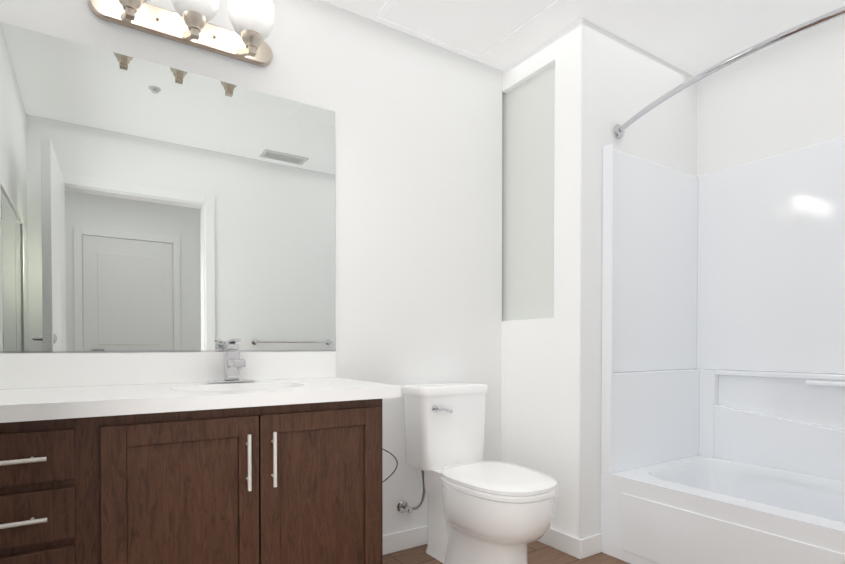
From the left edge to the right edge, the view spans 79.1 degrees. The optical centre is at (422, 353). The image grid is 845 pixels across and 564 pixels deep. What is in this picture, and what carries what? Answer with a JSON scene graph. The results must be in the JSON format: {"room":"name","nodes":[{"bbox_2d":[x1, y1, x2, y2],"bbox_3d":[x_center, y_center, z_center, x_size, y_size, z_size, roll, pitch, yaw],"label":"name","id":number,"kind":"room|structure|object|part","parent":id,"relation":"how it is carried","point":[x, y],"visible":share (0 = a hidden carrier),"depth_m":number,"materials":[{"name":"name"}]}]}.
{"room":"bathroom","nodes":[
{"label":"bathroom","id":0,"kind":"room"},
{"bbox_2d":[0,0,501,534],"bbox_3d":[-0.572,-0.285,2.178,2.310,2.440,0.120,-1,1,-33],"label":"wall","id":1,"kind":"structure","parent":0,"point":[418,210],"depth_m":2.40,"materials":[{"name":"white paint"}]},
{"bbox_2d":[0,22,335,352],"bbox_3d":[-0.890,-0.523,1.889,1.218,1.036,0.008,-1,1,-33],"label":"mirror","id":2,"kind":"object","parent":1,"relation":"attached to","point":[146,206],"visible":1,"depth_m":1.84,"materials":[{"name":"clear glass"}]},
{"bbox_2d":[88,0,274,66],"bbox_3d":[-0.798,-1.183,1.788,0.620,0.212,0.264,-1,1,-33],"label":"vanity light","id":3,"kind":"object","parent":1,"relation":"attached to","point":[251,21],"visible":1,"depth_m":1.81,"materials":[{"name":"silver metal"}]},
{"bbox_3d":[-0.812,-1.137,1.796,0.457,0.120,0.206,-1,1,-33],"label":"arm","id":4,"kind":"part","parent":3,"relation":"part of"},
{"bbox_3d":[-0.776,-1.215,1.739,0.543,0.148,0.161,-1,1,-33],"label":"lamp shade","id":5,"kind":"part","parent":3,"relation":"part of","materials":[{"name":"white glass"}]},
{"bbox_2d":[383,525,427,554],"bbox_3d":[0.010,0.887,2.495,1.004,0.088,0.012,-1,1,-33],"label":"baseboard","id":6,"kind":"structure","parent":1,"relation":"attached to","point":[403,540],"depth_m":2.43,"materials":[{"name":"white wood"}]},
{"bbox_2d":[383,540,629,563],"bbox_3d":[0.960,0.985,0.826,3.380,0.060,4.090,-1,1,-33],"label":"floor","id":7,"kind":"structure","parent":0,"point":[538,552],"depth_m":2.34,"materials":[{"name":"wood"}]},
{"bbox_2d":[0,339,400,563],"bbox_3d":[-0.720,0.446,1.679,1.263,0.993,0.568,-1,1,-33],"label":"bathroom vanity","id":8,"kind":"object","parent":7,"relation":"on","point":[231,457],"visible":1,"depth_m":1.50,"materials":[{"name":"brown wood"}]},
{"bbox_3d":[-0.995,0.500,1.220,0.276,0.618,0.020,-1,1,-33],"label":"drawer","id":9,"kind":"part","parent":8,"relation":"part of","materials":[{"name":"brown wood"}]},
{"bbox_3d":[-0.746,0.482,1.350,0.723,0.486,0.033,-1,1,-33],"label":"handle","id":10,"kind":"part","parent":8,"relation":"part of","materials":[{"name":"silver metal"}]},
{"bbox_2d":[0,351,335,388],"bbox_3d":[-0.888,0.052,1.891,1.218,0.112,0.019,-1,1,-33],"label":"backsplash","id":11,"kind":"structure","parent":8,"relation":"on","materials":[{"name":"white stone"}]},
{"bbox_3d":[-0.664,0.497,1.435,0.402,0.618,0.020,-1,1,-33],"label":"door","id":12,"kind":"part","parent":8,"relation":"part of","materials":[{"name":"brown wood"}]},
{"bbox_2d":[0,377,400,422],"bbox_3d":[-0.738,0.177,1.663,1.218,0.130,0.568,-1,1,-33],"label":"countertop","id":13,"kind":"structure","parent":8,"relation":"on","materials":[{"name":"white stone"}]},
{"bbox_2d":[208,339,254,382],"bbox_3d":[-0.689,0.028,1.877,0.160,0.162,0.156,-1,1,-33],"label":"faucet","id":14,"kind":"object","parent":13,"relation":"on","point":[232,363],"depth_m":1.89,"materials":[{"name":"silver metal"}]},
{"bbox_3d":[-0.321,0.494,1.659,0.408,0.618,0.020,-1,1,-33],"label":"door","id":15,"kind":"part","parent":8,"relation":"part of","materials":[{"name":"brown wood"}]},
{"bbox_2d":[397,382,556,563],"bbox_3d":[0.245,0.541,2.208,0.389,0.787,0.740,-1,1,-33],"label":"toilet","id":16,"kind":"object","parent":7,"relation":"on","point":[480,511],"visible":1,"depth_m":2.18,"materials":[{"name":"white ceramic"}]},
{"bbox_3d":[0.088,0.248,2.272,0.093,0.041,0.033,-1,1,-33],"label":"lever","id":17,"kind":"part","parent":16,"relation":"part of","materials":[{"name":"silver metal"}]},
{"bbox_3d":[0.307,0.518,2.114,0.380,0.052,0.514,-1,1,-33],"label":"seat","id":18,"kind":"part","parent":16,"relation":"part of","materials":[{"name":"white plastic"}]},
{"bbox_2d":[600,136,844,563],"bbox_3d":[1.585,-0.009,1.978,0.813,1.894,1.515,-1,1,-33],"label":"bathtub","id":19,"kind":"object","parent":7,"relation":"on","point":[723,379],"visible":1,"depth_m":2.46,"materials":[{"name":"white plastic"}]},
{"bbox_2d":[600,455,844,563],"bbox_3d":[1.588,0.750,1.990,0.807,0.376,1.515,-1,1,-33],"label":"basin","id":20,"kind":"object","parent":19,"relation":"in","point":[680,509],"depth_m":2.18,"materials":[{"name":"white ceramic"}]},
{"bbox_2d":[502,36,554,92],"bbox_3d":[0.541,-1.456,2.595,0.030,0.110,0.370,-1,1,-33],"label":"wall","id":21,"kind":"structure","parent":0,"point":[536,61],"depth_m":2.58,"materials":[{"name":"white paint"}]},
{"bbox_2d":[502,64,554,320],"bbox_3d":[0.957,-0.846,2.947,1.040,1.340,0.490,-1,1,-33],"label":"wall","id":22,"kind":"structure","parent":0,"point":[528,148],"depth_m":2.62,"materials":[{"name":"white paint"}]},
{"bbox_2d":[554,20,579,317],"bbox_3d":[1.119,-0.842,2.670,1.070,1.340,0.150,-1,1,-33],"label":"wall column","id":23,"kind":"structure","parent":0,"point":[567,179],"depth_m":2.38,"materials":[{"name":"white paint"}]},
{"bbox_2d":[322,0,844,75],"bbox_3d":[0.469,-1.536,1.544,3.380,0.080,2.290,-1,1,-33],"label":"ceiling","id":24,"kind":"structure","parent":0,"point":[693,37],"depth_m":2.34,"materials":[{"name":"white paint"}]},
{"bbox_2d":[372,0,565,61],"bbox_3d":[0.358,-1.498,1.978,0.630,0.006,1.178,-1,1,-33],"label":"ceiling access panel","id":25,"kind":"object","parent":24,"relation":"attached to","point":[475,29],"visible":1,"depth_m":2.31,"materials":[{"name":"white paint"}]},
{"bbox_2d":[501,18,696,538],"bbox_3d":[0.988,-0.295,2.879,1.070,2.440,0.650,-1,1,-33],"label":"wall","id":26,"kind":"structure","parent":0,"point":[622,81],"depth_m":2.43,"materials":[{"name":"white paint"}]},
{"bbox_2d":[537,528,581,558],"bbox_3d":[0.574,0.886,2.538,0.012,0.088,0.529,-1,1,-33],"label":"baseboard","id":27,"kind":"structure","parent":26,"relation":"attached to","point":[563,542],"depth_m":2.40,"materials":[{"name":"white wood"}]},
{"bbox_2d":[581,533,601,558],"bbox_3d":[0.779,0.888,2.363,0.139,0.088,0.012,-1,1,-33],"label":"baseboard","id":28,"kind":"structure","parent":26,"relation":"attached to","point":[591,545],"depth_m":2.36,"materials":[{"name":"white wood"}]},
{"bbox_2d":[697,15,844,176],"bbox_3d":[2.011,-0.285,2.180,0.120,2.440,1.640,-1,1,-33],"label":"wall","id":29,"kind":"structure","parent":0,"point":[785,96],"depth_m":2.50,"materials":[{"name":"white paint"}]},
{"bbox_3d":[1.505,-0.267,0.942,2.080,2.440,0.120,-1,1,-33],"label":"wall","id":30,"kind":"structure","parent":0,"visible":0},
{"bbox_2d":[614,6,844,138],"bbox_3d":[1.276,-1.049,1.761,0.246,0.068,1.528,-1,1,-33],"label":"shower rod","id":31,"kind":"object","parent":30,"relation":"attached to","point":[619,129],"visible":1,"depth_m":1.81,"materials":[{"name":"silver metal"}]}
]}

